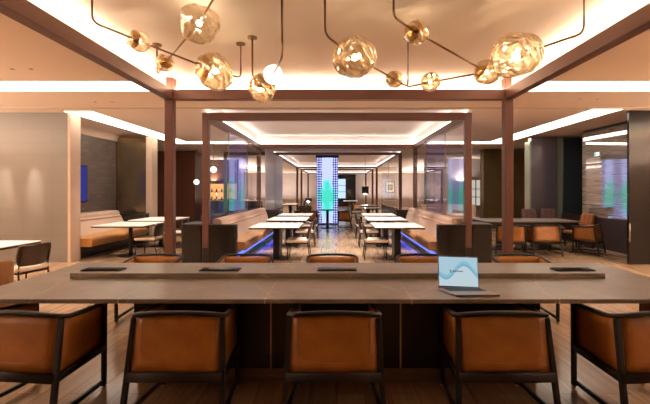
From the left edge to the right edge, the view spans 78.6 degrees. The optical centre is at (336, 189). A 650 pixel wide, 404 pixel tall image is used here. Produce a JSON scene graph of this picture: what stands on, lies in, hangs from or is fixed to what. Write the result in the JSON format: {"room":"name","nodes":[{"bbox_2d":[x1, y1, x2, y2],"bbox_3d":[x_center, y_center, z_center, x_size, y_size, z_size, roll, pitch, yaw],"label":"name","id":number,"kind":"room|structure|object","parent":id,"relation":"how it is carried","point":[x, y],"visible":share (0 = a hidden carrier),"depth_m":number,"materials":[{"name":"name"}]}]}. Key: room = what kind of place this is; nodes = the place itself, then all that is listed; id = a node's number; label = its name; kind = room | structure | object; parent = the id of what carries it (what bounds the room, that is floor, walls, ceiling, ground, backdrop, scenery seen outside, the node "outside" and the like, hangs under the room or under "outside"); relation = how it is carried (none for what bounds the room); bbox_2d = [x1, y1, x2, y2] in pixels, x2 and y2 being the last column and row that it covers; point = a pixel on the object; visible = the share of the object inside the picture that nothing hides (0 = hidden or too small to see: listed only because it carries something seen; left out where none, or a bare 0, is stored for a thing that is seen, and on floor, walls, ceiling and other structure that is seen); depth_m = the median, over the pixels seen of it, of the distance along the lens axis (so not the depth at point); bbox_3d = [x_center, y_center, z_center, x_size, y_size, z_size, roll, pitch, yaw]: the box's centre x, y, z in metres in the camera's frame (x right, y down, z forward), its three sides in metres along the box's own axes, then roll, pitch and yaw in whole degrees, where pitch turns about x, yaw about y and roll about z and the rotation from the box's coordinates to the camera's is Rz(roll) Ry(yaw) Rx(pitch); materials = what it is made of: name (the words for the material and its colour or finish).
{"room":"restaurant","nodes":[
{"label":"restaurant","id":0,"kind":"room"},
{"bbox_2d":[0,113,67,261],"bbox_3d":[-7.430,-0.055,8.505,3.540,3.150,0.310,0,0,0],"label":"tiled wall","id":1,"kind":"structure","parent":0,"point":[33,146],"depth_m":8.35,"materials":[{"name":"beige tile"}]},
{"bbox_2d":[68,113,79,261],"bbox_3d":[-5.630,-0.055,8.505,0.060,3.150,0.330,0,0,0],"label":"trim","id":2,"kind":"structure","parent":1,"relation":"attached to","point":[73,119],"depth_m":8.44,"materials":[{"name":"wood"}]},
{"bbox_2d":[80,134,115,212],"bbox_3d":[-6.650,0.045,10.280,0.200,2.950,3.240,0,0,0],"label":"wall","id":3,"kind":"structure","parent":0,"point":[99,155],"depth_m":10.95,"materials":[{"name":"fabric"}]},
{"bbox_2d":[80,165,86,202],"bbox_3d":[-6.532,-0.160,9.750,0.035,0.960,1.240,0,0,0],"label":"wall screen","id":4,"kind":"object","parent":3,"relation":"attached to","point":[83,168],"visible":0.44,"depth_m":10.20,"materials":[{"name":"blue glass"}]},
{"bbox_2d":[118,138,145,212],"bbox_3d":[-6.105,-0.020,11.875,0.890,3.080,0.150,0,0,0],"label":"wall","id":5,"kind":"structure","parent":0,"point":[131,151],"depth_m":11.80,"materials":[{"name":"paint"}]},
{"bbox_2d":[80,126,119,141],"bbox_3d":[-6.625,-1.530,10.280,0.250,0.200,3.240,0,0,0],"label":"trim","id":6,"kind":"structure","parent":5,"relation":"attached to","point":[87,131],"depth_m":10.82,"materials":[{"name":"paint"}]},
{"bbox_2d":[116,142,117,210],"bbox_3d":[-6.525,-0.470,11.785,0.050,2.180,0.030,0,0,0],"label":"trim","id":7,"kind":"structure","parent":5,"relation":"attached to","point":[116,142],"depth_m":11.77,"materials":[{"name":"wood"}]},
{"bbox_2d":[146,137,156,234],"bbox_3d":[-5.565,-0.030,11.930,0.190,3.100,0.340,0,0,0],"label":"trim","id":8,"kind":"structure","parent":5,"relation":"attached to","point":[151,142],"depth_m":11.76,"materials":[{"name":"wood"}]},
{"bbox_2d":[157,151,201,226],"bbox_3d":[-7.250,-0.045,17.100,2.700,3.130,1.200,0,0,0],"label":"wall","id":9,"kind":"structure","parent":0,"point":[188,194],"depth_m":16.50,"materials":[{"name":"wood"}]},
{"bbox_2d":[0,13,649,172],"bbox_3d":[0.000,-1.630,17.500,18.400,0.001,41.400,0,0,0],"label":"ceiling","id":10,"kind":"structure","parent":0,"point":[22,48],"depth_m":7.75,"materials":[{"name":"paint"}]},
{"bbox_2d":[0,81,147,90],"bbox_3d":[-5.900,-1.638,6.255,6.200,0.024,0.590,0,0,0],"label":"ceiling light strip","id":11,"kind":"object","parent":10,"relation":"attached to","point":[4,85],"visible":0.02,"depth_m":6.24,"materials":[{"name":"plastic"}]},
{"bbox_2d":[64,111,185,141],"bbox_3d":[-5.370,-1.638,10.785,0.580,0.024,5.130,0,0,0],"label":"ceiling light strip","id":12,"kind":"object","parent":10,"relation":"attached to","point":[87,114],"visible":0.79,"depth_m":9.71,"materials":[{"name":"plastic"}]},
{"bbox_2d":[176,142,246,143],"bbox_3d":[-4.200,-1.638,13.650,2.920,0.024,0.600,0,0,0],"label":"ceiling light strip","id":13,"kind":"object","parent":10,"relation":"attached to","point":[176,142],"visible":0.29,"depth_m":13.88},
{"bbox_2d":[0,108,649,108],"bbox_3d":[0.000,-1.624,7.880,18.000,0.012,0.040,0,0,0],"label":"trim","id":14,"kind":"structure","parent":10,"relation":"attached to","point":[0,108],"depth_m":7.88,"materials":[{"name":"wood"}]},
{"bbox_2d":[207,110,466,141],"bbox_3d":[0.000,-1.735,10.790,5.320,0.210,5.460,0,0,0],"label":"ceiling","id":15,"kind":"structure","parent":10,"relation":"attached to","point":[261,131],"depth_m":11.88,"materials":[{"name":"white paint"}]},
{"bbox_2d":[274,151,399,165],"bbox_3d":[0.000,-1.735,21.615,5.320,0.210,9.910,0,0,0],"label":"ceiling","id":16,"kind":"structure","parent":10,"relation":"attached to","point":[299,160],"depth_m":23.19,"materials":[{"name":"white paint"}]},
{"bbox_2d":[302,168,371,171],"bbox_3d":[0.000,-1.735,33.115,5.320,0.210,6.910,0,0,0],"label":"ceiling","id":17,"kind":"structure","parent":10,"relation":"attached to","point":[302,168],"depth_m":36.57,"materials":[{"name":"white paint"}]},
{"bbox_2d":[28,0,649,88],"bbox_3d":[0.030,-1.720,1.950,5.540,0.180,9.100,0,0,0],"label":"ceiling","id":18,"kind":"structure","parent":10,"relation":"attached to","point":[470,29],"depth_m":4.51,"materials":[{"name":"paint"}]},
{"bbox_2d":[91,0,245,91],"bbox_3d":[-1.715,-1.473,4.294,1.226,0.674,1.406,0,0,0],"label":"chandelier","id":19,"kind":"object","parent":18,"relation":"hanging from","point":[204,64],"visible":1,"depth_m":4.36,"materials":[{"name":"gold metal"}]},
{"bbox_2d":[247,0,282,102],"bbox_3d":[-0.672,-1.421,4.239,0.326,0.778,1.337,0,0,-25],"label":"chandelier","id":20,"kind":"object","parent":18,"relation":"hanging from","point":[271,75],"visible":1,"depth_m":4.56,"materials":[{"name":"gold metal"}]},
{"bbox_2d":[324,0,584,91],"bbox_3d":[1.067,-1.436,4.152,2.467,0.748,1.258,0,0,0],"label":"chandelier","id":21,"kind":"object","parent":18,"relation":"hanging from","point":[413,31],"visible":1,"depth_m":3.88,"materials":[{"name":"gold metal"}]},
{"bbox_2d":[427,142,501,143],"bbox_3d":[4.250,-1.638,13.650,3.020,0.024,0.600,0,0,0],"label":"ceiling light strip","id":22,"kind":"object","parent":10,"relation":"attached to","point":[429,142],"visible":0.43,"depth_m":13.88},
{"bbox_2d":[491,109,621,141],"bbox_3d":[5.460,-1.638,10.675,0.600,0.024,5.350,0,0,0],"label":"ceiling light strip","id":23,"kind":"object","parent":10,"relation":"attached to","point":[592,113],"visible":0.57,"depth_m":9.56,"materials":[{"name":"plastic"}]},
{"bbox_2d":[530,81,649,90],"bbox_3d":[5.930,-1.638,6.255,6.140,0.024,0.590,0,0,0],"label":"ceiling light strip","id":24,"kind":"object","parent":10,"relation":"attached to","point":[550,85],"visible":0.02,"depth_m":6.24,"materials":[{"name":"plastic"}]},
{"bbox_2d":[0,206,649,403],"bbox_3d":[0.000,1.570,17.500,18.400,0.100,41.400,0,0,0],"label":"floor","id":25,"kind":"structure","parent":0,"point":[333,240],"depth_m":3.12,"materials":[{"name":"brown wood"}]},
{"bbox_2d":[0,260,13,307],"bbox_3d":[-3.850,1.141,4.250,0.580,0.762,0.660,0,0,0],"label":"tub chair","id":26,"kind":"object","parent":25,"relation":"on","point":[6,266],"visible":0.44,"depth_m":4.28,"materials":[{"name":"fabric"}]},
{"bbox_2d":[0,241,40,249],"bbox_3d":[-5.140,1.150,5.760,1.140,0.740,0.740,0,0,0],"label":"dining table","id":27,"kind":"object","parent":25,"relation":"on","point":[4,245],"visible":0.73,"depth_m":5.79,"materials":[{"name":"white laminate"}]},
{"bbox_2d":[14,242,50,280],"bbox_3d":[-4.503,1.140,5.709,0.567,0.762,0.490,0,0,16],"label":"dining chair","id":28,"kind":"object","parent":25,"relation":"on","point":[30,258],"visible":0.83,"depth_m":5.60,"materials":[{"name":"brown wood"}]},
{"bbox_2d":[0,304,106,403],"bbox_3d":[-2.106,1.159,2.828,0.685,0.722,0.598,0,0,6],"label":"leather armchair","id":29,"kind":"object","parent":25,"relation":"on","point":[37,347],"visible":0.88,"depth_m":2.63,"materials":[{"name":"leather"}]},
{"bbox_2d":[80,210,147,258],"bbox_3d":[-5.931,1.045,10.000,1.139,0.950,2.600,0,0,0],"label":"banquette","id":30,"kind":"object","parent":25,"relation":"on","point":[93,241],"visible":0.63,"depth_m":9.85,"materials":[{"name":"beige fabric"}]},
{"bbox_2d":[91,222,162,257],"bbox_3d":[-4.780,1.150,9.200,1.140,0.740,1.160,0,0,0],"label":"dining table","id":31,"kind":"object","parent":25,"relation":"on","point":[130,225],"visible":0.84,"depth_m":9.10,"materials":[{"name":"stone"}]},
{"bbox_2d":[120,213,148,242],"bbox_3d":[-5.975,1.100,11.500,0.964,0.840,0.330,0,0,0],"label":"base cabinet","id":32,"kind":"object","parent":25,"relation":"on","point":[125,216],"visible":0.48,"depth_m":11.34,"materials":[{"name":"black paint"}]},
{"bbox_2d":[114,253,183,322],"bbox_3d":[-2.240,1.159,4.803,0.685,0.722,0.598,0,0,0],"label":"leather armchair","id":33,"kind":"object","parent":25,"relation":"on","point":[158,258],"visible":0.3,"depth_m":4.95,"materials":[{"name":"leather"}]},
{"bbox_2d":[134,222,163,254],"bbox_3d":[-4.322,1.140,9.220,0.567,0.762,0.490,0,0,0],"label":"dining chair","id":34,"kind":"object","parent":25,"relation":"on","point":[159,227],"visible":0.89,"depth_m":9.04,"materials":[{"name":"brown wood"}]},
{"bbox_2d":[128,217,189,246],"bbox_3d":[-4.820,1.150,10.850,1.100,0.740,1.320,0,0,0],"label":"dining table","id":35,"kind":"object","parent":25,"relation":"on","point":[149,219],"visible":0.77,"depth_m":10.61,"materials":[{"name":"white laminate"}]},
{"bbox_2d":[120,304,239,403],"bbox_3d":[-1.060,1.159,2.822,0.685,0.722,0.598,0,0,0],"label":"leather armchair","id":36,"kind":"object","parent":25,"relation":"on","point":[164,346],"visible":0.9,"depth_m":2.61,"materials":[{"name":"leather"}]},
{"bbox_2d":[176,218,188,239],"bbox_3d":[-4.221,1.140,10.500,0.567,0.762,0.490,0,0,0],"label":"dining chair","id":37,"kind":"object","parent":25,"relation":"on","point":[178,232],"visible":0.45,"depth_m":10.29,"materials":[{"name":"brown wood"}]},
{"bbox_2d":[181,221,211,262],"bbox_3d":[-2.940,1.105,8.345,0.406,0.830,0.731,0,0,0],"label":"base cabinet","id":38,"kind":"object","parent":25,"relation":"on","point":[191,231],"visible":0.74,"depth_m":7.99,"materials":[{"name":"black paint"}]},
{"bbox_2d":[208,224,237,262],"bbox_3d":[-2.308,1.110,8.075,0.563,0.820,0.175,0,0,0],"label":"base cabinet","id":39,"kind":"object","parent":25,"relation":"on","point":[223,238],"visible":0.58,"depth_m":7.99,"materials":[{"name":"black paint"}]},
{"bbox_2d":[210,160,238,199],"bbox_3d":[-6.000,-0.030,20.510,1.800,3.100,0.380,0,0,0],"label":"bar shelf","id":40,"kind":"object","parent":25,"relation":"on","point":[217,178],"visible":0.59,"depth_m":20.60,"materials":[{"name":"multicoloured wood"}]},
{"bbox_2d":[211,131,247,223],"bbox_3d":[-2.600,0.058,10.775,0.060,2.925,5.250,0,0,0],"label":"glass wall","id":41,"kind":"structure","parent":25,"relation":"on","point":[228,131],"depth_m":9.54,"materials":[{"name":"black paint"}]},
{"bbox_2d":[210,200,263,221],"bbox_3d":[-4.950,1.010,18.890,2.800,1.020,0.700,0,0,0],"label":"glass partition","id":42,"kind":"structure","parent":25,"relation":"on","point":[216,206],"depth_m":18.60,"materials":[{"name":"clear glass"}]},
{"bbox_2d":[210,200,263,201],"bbox_3d":[-4.950,0.520,18.890,2.800,0.040,0.700,0,0,0],"label":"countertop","id":43,"kind":"structure","parent":42,"relation":"on","point":[210,200],"depth_m":18.90,"materials":[{"name":"stone"}]},
{"bbox_2d":[216,253,272,262],"bbox_3d":[-1.120,1.159,4.803,0.685,0.722,0.598,0,0,0],"label":"leather armchair","id":44,"kind":"object","parent":25,"relation":"on","point":[247,258],"visible":0.16,"depth_m":4.96,"materials":[{"name":"leather"}]},
{"bbox_2d":[224,152,264,215],"bbox_3d":[-3.720,-0.030,16.400,1.900,3.100,0.140,0,0,0],"label":"frame","id":45,"kind":"object","parent":25,"relation":"on","point":[225,153],"visible":0.38,"depth_m":16.33,"materials":[{"name":"wood"}]},
{"bbox_2d":[213,208,279,256],"bbox_3d":[-2.215,1.055,10.685,0.690,0.930,5.030,0,0,0],"label":"banquette","id":46,"kind":"object","parent":25,"relation":"on","point":[249,240],"visible":0.62,"depth_m":9.79,"materials":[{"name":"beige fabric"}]},
{"bbox_2d":[266,210,278,218],"bbox_3d":[-2.268,1.090,13.320,0.644,0.860,0.165,0,0,0],"label":"base cabinet","id":47,"kind":"object","parent":25,"relation":"on","point":[270,213],"visible":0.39,"depth_m":13.24,"materials":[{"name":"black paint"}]},
{"bbox_2d":[265,149,282,222],"bbox_3d":[-2.530,0.030,16.200,0.060,2.980,4.400,0,0,0],"label":"glass wall","id":48,"kind":"structure","parent":25,"relation":"on","point":[273,163],"depth_m":15.78,"materials":[{"name":"glass"}]},
{"bbox_2d":[249,223,302,259],"bbox_3d":[-1.320,1.150,8.860,1.040,0.740,1.200,0,0,0],"label":"dining table","id":49,"kind":"object","parent":25,"relation":"on","point":[277,228],"visible":0.87,"depth_m":8.64,"materials":[{"name":"stone"}]},
{"bbox_2d":[266,217,309,246],"bbox_3d":[-1.320,1.150,10.920,1.040,0.740,1.320,0,0,0],"label":"dining table","id":50,"kind":"object","parent":25,"relation":"on","point":[288,232],"visible":0.79,"depth_m":10.70,"materials":[{"name":"white laminate"}]},
{"bbox_2d":[277,213,312,236],"bbox_3d":[-1.320,1.150,12.780,1.040,0.740,1.100,0,0,0],"label":"dining table","id":51,"kind":"object","parent":25,"relation":"on","point":[295,234],"visible":0.67,"depth_m":12.56,"materials":[{"name":"white laminate"}]},
{"bbox_2d":[286,223,312,259],"bbox_3d":[-0.822,1.140,8.820,0.567,0.762,0.490,0,0,0],"label":"dining chair","id":52,"kind":"object","parent":25,"relation":"on","point":[291,240],"visible":0.96,"depth_m":8.61,"materials":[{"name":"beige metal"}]},
{"bbox_2d":[299,206,311,212],"bbox_3d":[-1.550,1.159,19.463,0.685,0.722,0.598,0,0,0],"label":"leather armchair","id":53,"kind":"object","parent":25,"relation":"on","point":[302,209],"visible":0.55,"depth_m":19.62,"materials":[{"name":"leather"}]},
{"bbox_2d":[295,218,316,246],"bbox_3d":[-0.822,1.140,10.750,0.567,0.762,0.490,0,0,0],"label":"dining chair","id":54,"kind":"object","parent":25,"relation":"on","point":[298,231],"visible":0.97,"depth_m":10.54,"materials":[{"name":"brown wood"}]},
{"bbox_2d":[302,210,317,227],"bbox_3d":[-1.063,1.159,15.900,0.598,0.722,0.685,0,0,0],"label":"leather armchair","id":55,"kind":"object","parent":25,"relation":"on","point":[315,213],"visible":0.47,"depth_m":15.61,"materials":[{"name":"leather"}]},
{"bbox_2d":[302,214,319,237],"bbox_3d":[-0.822,1.140,12.550,0.567,0.762,0.490,0,0,0],"label":"dining chair","id":56,"kind":"object","parent":25,"relation":"on","point":[305,225],"visible":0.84,"depth_m":12.35,"materials":[{"name":"brown wood"}]},
{"bbox_2d":[0,263,649,381],"bbox_3d":[0.030,1.127,3.544,5.540,0.785,1.422,0,0,0],"label":"table","id":57,"kind":"object","parent":25,"relation":"on","point":[408,297],"visible":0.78,"depth_m":3.12,"materials":[{"name":"wood"}]},
{"bbox_2d":[80,267,126,270],"bbox_3d":[-2.113,0.727,3.615,0.382,0.016,0.137,0,0,0],"label":"socket cover","id":58,"kind":"object","parent":57,"relation":"attached to","point":[89,268],"visible":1,"depth_m":3.59,"materials":[{"name":"black plastic"}]},
{"bbox_2d":[199,267,241,270],"bbox_3d":[-1.054,0.727,3.615,0.362,0.016,0.137,0,0,0],"label":"socket cover","id":59,"kind":"object","parent":57,"relation":"attached to","point":[204,268],"visible":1,"depth_m":3.59,"materials":[{"name":"black plastic"}]},
{"bbox_2d":[317,267,356,270],"bbox_3d":[0.000,0.727,3.615,0.353,0.016,0.137,0,0,0],"label":"socket cover","id":60,"kind":"object","parent":57,"relation":"attached to","point":[319,268],"visible":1,"depth_m":3.59,"materials":[{"name":"black plastic"}]},
{"bbox_2d":[438,256,499,295],"bbox_3d":[0.992,0.650,3.035,0.394,0.253,0.279,0,0,0],"label":"laptop","id":61,"kind":"object","parent":57,"relation":"on","point":[457,275],"visible":1,"depth_m":3.13,"materials":[{"name":"grey metal"}]},
{"bbox_2d":[549,267,595,270],"bbox_3d":[2.131,0.727,3.615,0.382,0.016,0.137,0,0,0],"label":"socket cover","id":62,"kind":"object","parent":57,"relation":"attached to","point":[552,268],"visible":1,"depth_m":3.59,"materials":[{"name":"black plastic"}]},
{"bbox_2d":[0,0,649,256],"bbox_3d":[0.030,-0.145,2.000,5.600,3.330,9.000,0,0,0],"label":"pergola frame","id":63,"kind":"object","parent":25,"relation":"on","point":[24,12],"visible":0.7,"depth_m":6.37,"materials":[{"name":"wood"}]},
{"bbox_2d":[316,155,338,223],"bbox_3d":[-0.430,-0.040,18.000,1.010,3.120,1.010,0,0,0],"label":"column","id":64,"kind":"structure","parent":25,"relation":"on","point":[326,165],"depth_m":17.53,"materials":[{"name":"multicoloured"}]},
{"bbox_2d":[317,209,338,228],"bbox_3d":[-0.380,1.150,15.900,0.900,0.740,0.900,0,0,0],"label":"bistro table","id":65,"kind":"object","parent":25,"relation":"on","point":[326,210],"visible":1,"depth_m":15.86,"materials":[{"name":"black metal"}]},
{"bbox_2d":[305,253,358,262],"bbox_3d":[-0.060,1.159,4.803,0.685,0.722,0.598,0,0,0],"label":"leather armchair","id":66,"kind":"object","parent":25,"relation":"on","point":[332,258],"visible":0.31,"depth_m":4.96,"materials":[{"name":"leather"}]},
{"bbox_2d":[282,304,385,403],"bbox_3d":[-0.020,1.159,2.822,0.685,0.722,0.598,0,0,0],"label":"leather armchair","id":67,"kind":"object","parent":25,"relation":"on","point":[332,346],"visible":0.9,"depth_m":2.61,"materials":[{"name":"leather"}]},
{"bbox_2d":[272,152,401,212],"bbox_3d":[0.006,-0.025,21.600,5.452,3.090,10.024,0,0,0],"label":"pergola frame","id":68,"kind":"object","parent":25,"relation":"on","point":[396,154],"visible":0.71,"depth_m":16.60,"materials":[{"name":"wood"}]},
{"bbox_2d":[301,169,373,209],"bbox_3d":[0.006,-0.030,33.100,5.452,3.100,7.024,0,0,0],"label":"pergola frame","id":69,"kind":"object","parent":25,"relation":"on","point":[303,170],"visible":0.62,"depth_m":33.71,"materials":[{"name":"brown metal"}]},
{"bbox_2d":[202,113,472,262],"bbox_3d":[0.006,-0.020,10.775,5.452,3.080,5.574,0,0,0],"label":"pergola frame","id":70,"kind":"object","parent":25,"relation":"on","point":[216,120],"visible":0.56,"depth_m":8.00,"materials":[{"name":"wood"}]},
{"bbox_2d":[207,112,466,143],"bbox_3d":[0.000,-1.571,10.790,5.290,0.012,5.430,0,0,0],"label":"light","id":71,"kind":"object","parent":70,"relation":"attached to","point":[207,112],"visible":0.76,"depth_m":13.46,"materials":[{"name":"plastic"}]},
{"bbox_2d":[337,210,352,228],"bbox_3d":[0.313,1.159,15.900,0.598,0.722,0.685,0,0,0],"label":"leather armchair","id":72,"kind":"object","parent":25,"relation":"on","point":[344,216],"visible":1,"depth_m":15.60,"materials":[{"name":"leather"}]},
{"bbox_2d":[338,175,355,205],"bbox_3d":[0.700,0.045,37.595,2.100,2.950,1.110,0,0,0],"label":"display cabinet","id":73,"kind":"object","parent":25,"relation":"on","point":[346,184],"visible":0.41,"depth_m":37.10,"materials":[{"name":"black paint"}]},
{"bbox_2d":[354,214,371,237],"bbox_3d":[0.822,1.140,12.550,0.567,0.762,0.490,0,0,0],"label":"dining chair","id":74,"kind":"object","parent":25,"relation":"on","point":[367,225],"visible":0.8,"depth_m":12.35,"materials":[{"name":"brown wood"}]},
{"bbox_2d":[357,218,378,246],"bbox_3d":[0.822,1.140,10.750,0.567,0.762,0.490,0,0,0],"label":"dining chair","id":75,"kind":"object","parent":25,"relation":"on","point":[369,231],"visible":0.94,"depth_m":10.54,"materials":[{"name":"brown wood"}]},
{"bbox_2d":[361,223,387,259],"bbox_3d":[0.822,1.140,8.820,0.567,0.762,0.490,0,0,0],"label":"dining chair","id":76,"kind":"object","parent":25,"relation":"on","point":[368,240],"visible":1,"depth_m":8.61,"materials":[{"name":"brown wood"}]},
{"bbox_2d":[361,213,396,236],"bbox_3d":[1.320,1.150,12.780,1.040,0.740,1.100,0,0,0],"label":"dining table","id":77,"kind":"object","parent":25,"relation":"on","point":[378,234],"visible":0.66,"depth_m":12.56,"materials":[{"name":"white laminate"}]},
{"bbox_2d":[364,217,407,246],"bbox_3d":[1.320,1.150,10.920,1.040,0.740,1.320,0,0,0],"label":"dining table","id":78,"kind":"object","parent":25,"relation":"on","point":[385,232],"visible":0.82,"depth_m":10.70,"materials":[{"name":"stone"}]},
{"bbox_2d":[381,160,397,222],"bbox_3d":[2.530,0.030,19.575,0.060,2.980,5.650,0,0,0],"label":"glass wall","id":79,"kind":"structure","parent":25,"relation":"on","point":[384,208],"depth_m":19.57,"materials":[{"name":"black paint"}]},
{"bbox_2d":[371,223,424,259],"bbox_3d":[1.320,1.150,8.860,1.040,0.740,1.200,0,0,0],"label":"dining table","id":80,"kind":"object","parent":25,"relation":"on","point":[396,228],"visible":0.82,"depth_m":8.64,"materials":[{"name":"white laminate"}]},
{"bbox_2d":[395,210,407,218],"bbox_3d":[2.268,1.090,13.320,0.644,0.860,0.165,0,0,0],"label":"base cabinet","id":81,"kind":"object","parent":25,"relation":"on","point":[400,213],"visible":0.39,"depth_m":13.24,"materials":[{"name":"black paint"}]},
{"bbox_2d":[395,253,444,262],"bbox_3d":[1.050,1.159,4.803,0.685,0.722,0.598,0,0,0],"label":"leather armchair","id":82,"kind":"object","parent":25,"relation":"on","point":[420,258],"visible":0.19,"depth_m":4.96,"materials":[{"name":"leather"}]},
{"bbox_2d":[394,208,460,256],"bbox_3d":[2.215,1.055,10.685,0.690,0.930,5.030,0,0,0],"label":"banquette","id":83,"kind":"object","parent":25,"relation":"on","point":[424,240],"visible":0.62,"depth_m":9.78,"materials":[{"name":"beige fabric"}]},
{"bbox_2d":[426,131,462,223],"bbox_3d":[2.600,0.058,10.775,0.060,2.925,5.250,0,0,0],"label":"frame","id":84,"kind":"structure","parent":25,"relation":"on","point":[445,131],"depth_m":9.54,"materials":[{"name":"black paint"}]},
{"bbox_2d":[419,204,478,222],"bbox_3d":[4.400,1.045,15.560,2.200,0.950,0.760,0,0,0],"label":"banquette","id":85,"kind":"object","parent":25,"relation":"on","point":[452,210],"visible":0.37,"depth_m":15.70,"materials":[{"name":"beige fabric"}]},
{"bbox_2d":[436,224,465,256],"bbox_3d":[2.308,1.110,8.075,0.563,0.820,0.175,0,0,0],"label":"base cabinet","id":86,"kind":"object","parent":25,"relation":"on","point":[450,238],"visible":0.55,"depth_m":7.99,"materials":[{"name":"black paint"}]},
{"bbox_2d":[472,177,479,217],"bbox_3d":[6.175,0.470,17.560,0.850,2.100,0.480,0,0,0],"label":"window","id":87,"kind":"structure","parent":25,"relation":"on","point":[475,180],"depth_m":17.39,"materials":[{"name":"wood"}]},
{"bbox_2d":[462,221,492,262],"bbox_3d":[2.940,1.105,8.345,0.406,0.830,0.731,0,0,0],"label":"base cabinet","id":88,"kind":"object","parent":25,"relation":"on","point":[481,231],"visible":0.73,"depth_m":7.99,"materials":[{"name":"black paint"}]},
{"bbox_2d":[440,304,560,403],"bbox_3d":[1.105,1.159,2.822,0.685,0.722,0.598,0,0,0],"label":"leather armchair","id":89,"kind":"object","parent":25,"relation":"on","point":[516,346],"visible":0.92,"depth_m":2.61,"materials":[{"name":"leather"}]},
{"bbox_2d":[495,225,527,256],"bbox_3d":[4.079,1.159,9.341,0.685,0.722,0.598,0,0,20],"label":"leather armchair","id":90,"kind":"object","parent":25,"relation":"on","point":[519,231],"visible":0.8,"depth_m":9.10,"materials":[{"name":"leather"}]},
{"bbox_2d":[490,253,559,322],"bbox_3d":[2.240,1.159,4.803,0.685,0.722,0.598,0,0,0],"label":"leather armchair","id":91,"kind":"object","parent":25,"relation":"on","point":[515,258],"visible":0.33,"depth_m":4.95,"materials":[{"name":"leather"}]},
{"bbox_2d":[472,218,581,249],"bbox_3d":[4.850,1.147,10.350,2.400,0.745,1.100,0,0,0],"label":"table","id":92,"kind":"object","parent":25,"relation":"on","point":[495,221],"visible":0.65,"depth_m":10.09,"materials":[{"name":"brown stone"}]},
{"bbox_2d":[521,209,536,225],"bbox_3d":[5.713,1.040,11.553,0.500,0.960,0.608,0,0,-7],"label":"upholstered chair","id":93,"kind":"object","parent":25,"relation":"on","point":[525,213],"visible":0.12,"depth_m":11.76,"materials":[{"name":"fabric"}]},
{"bbox_2d":[523,225,563,256],"bbox_3d":[4.840,1.159,9.357,0.685,0.722,0.598,0,0,0],"label":"leather armchair","id":94,"kind":"object","parent":25,"relation":"on","point":[535,234],"visible":0.91,"depth_m":9.15,"materials":[{"name":"leather"}]},
{"bbox_2d":[541,209,565,242],"bbox_3d":[6.285,1.040,11.604,0.500,0.960,0.608,0,0,6],"label":"upholstered chair","id":95,"kind":"object","parent":25,"relation":"on","point":[545,213],"visible":0.33,"depth_m":11.80,"materials":[{"name":"brown fabric"}]},
{"bbox_2d":[563,213,594,247],"bbox_3d":[6.494,1.078,10.625,0.608,0.883,0.500,0,0,-6],"label":"upholstered chair","id":96,"kind":"object","parent":25,"relation":"on","point":[586,218],"visible":0.52,"depth_m":10.66,"materials":[{"name":"leather"}]},
{"bbox_2d":[571,224,605,256],"bbox_3d":[6.025,1.159,9.506,0.598,0.722,0.685,0,0,44],"label":"leather armchair","id":97,"kind":"object","parent":25,"relation":"on","point":[583,233],"visible":1,"depth_m":9.34,"materials":[{"name":"leather"}]},
{"bbox_2d":[570,304,649,403],"bbox_3d":[2.136,1.159,2.827,0.685,0.722,0.598,0,0,-5],"label":"leather armchair","id":98,"kind":"object","parent":25,"relation":"on","point":[618,344],"visible":0.88,"depth_m":2.65,"materials":[{"name":"leather"}]},
{"bbox_2d":[241,173,423,205],"bbox_3d":[0.000,-0.230,38.250,18.600,3.500,0.100,0,0,0],"label":"wall","id":99,"kind":"structure","parent":0,"point":[289,179],"depth_m":38.20,"materials":[{"name":"beige paint"}]},
{"bbox_2d":[424,158,434,203],"bbox_3d":[4.775,-0.055,20.500,0.450,3.150,0.600,0,0,0],"label":"wall pillar","id":100,"kind":"structure","parent":0,"point":[430,161],"depth_m":20.20,"materials":[{"name":"grey"}]},
{"bbox_2d":[435,159,479,203],"bbox_3d":[7.100,-0.055,20.700,4.200,3.150,0.200,0,0,0],"label":"wall","id":101,"kind":"structure","parent":0,"point":[454,168],"depth_m":20.60,"materials":[{"name":"glass"}]},
{"bbox_2d":[480,150,524,227],"bbox_3d":[7.400,-0.040,15.900,3.200,3.120,0.400,0,0,0],"label":"wall","id":102,"kind":"structure","parent":0,"point":[490,160],"depth_m":15.70,"materials":[{"name":"wood"}]},
{"bbox_2d":[528,138,581,217],"bbox_3d":[6.910,-0.040,12.200,1.980,3.120,0.200,0,0,0],"label":"wall","id":103,"kind":"structure","parent":0,"point":[543,150],"depth_m":12.10,"materials":[{"name":"paint"}]},
{"bbox_2d":[525,141,530,208],"bbox_3d":[5.890,-0.280,12.240,0.060,2.400,0.320,0,0,0],"label":"trim","id":104,"kind":"structure","parent":103,"relation":"attached to","point":[527,144],"depth_m":12.15,"materials":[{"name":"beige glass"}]},
{"bbox_2d":[557,138,562,230],"bbox_3d":[6.810,-0.040,12.220,0.180,3.120,0.160,0,0,0],"label":"trim","id":105,"kind":"structure","parent":103,"relation":"attached to","point":[559,140],"depth_m":12.14,"materials":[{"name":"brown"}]},
{"bbox_2d":[561,214,626,253],"bbox_3d":[6.940,1.120,10.130,0.200,0.800,3.940,0,0,0],"label":"wall","id":106,"kind":"structure","parent":0,"point":[614,231],"depth_m":9.96,"materials":[{"name":"paint"}]},
{"bbox_2d":[582,124,626,219],"bbox_3d":[6.910,-0.425,9.591,0.061,2.290,2.860,0,0,-3],"label":"window","id":107,"kind":"structure","parent":106,"relation":"in","point":[604,177],"depth_m":10.13,"materials":[{"name":"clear glass"}]},
{"bbox_2d":[627,111,649,263],"bbox_3d":[7.580,-0.050,8.130,3.240,3.140,0.060,0,0,0],"label":"wall","id":108,"kind":"structure","parent":0,"point":[638,122],"depth_m":8.10,"materials":[{"name":"wood"}]},
{"bbox_2d":[584,121,626,132],"bbox_3d":[6.910,-1.600,9.580,0.140,0.060,2.840,0,0,0],"label":"trim","id":109,"kind":"structure","parent":108,"relation":"attached to","point":[624,122],"depth_m":10.00,"materials":[{"name":"black metal"}]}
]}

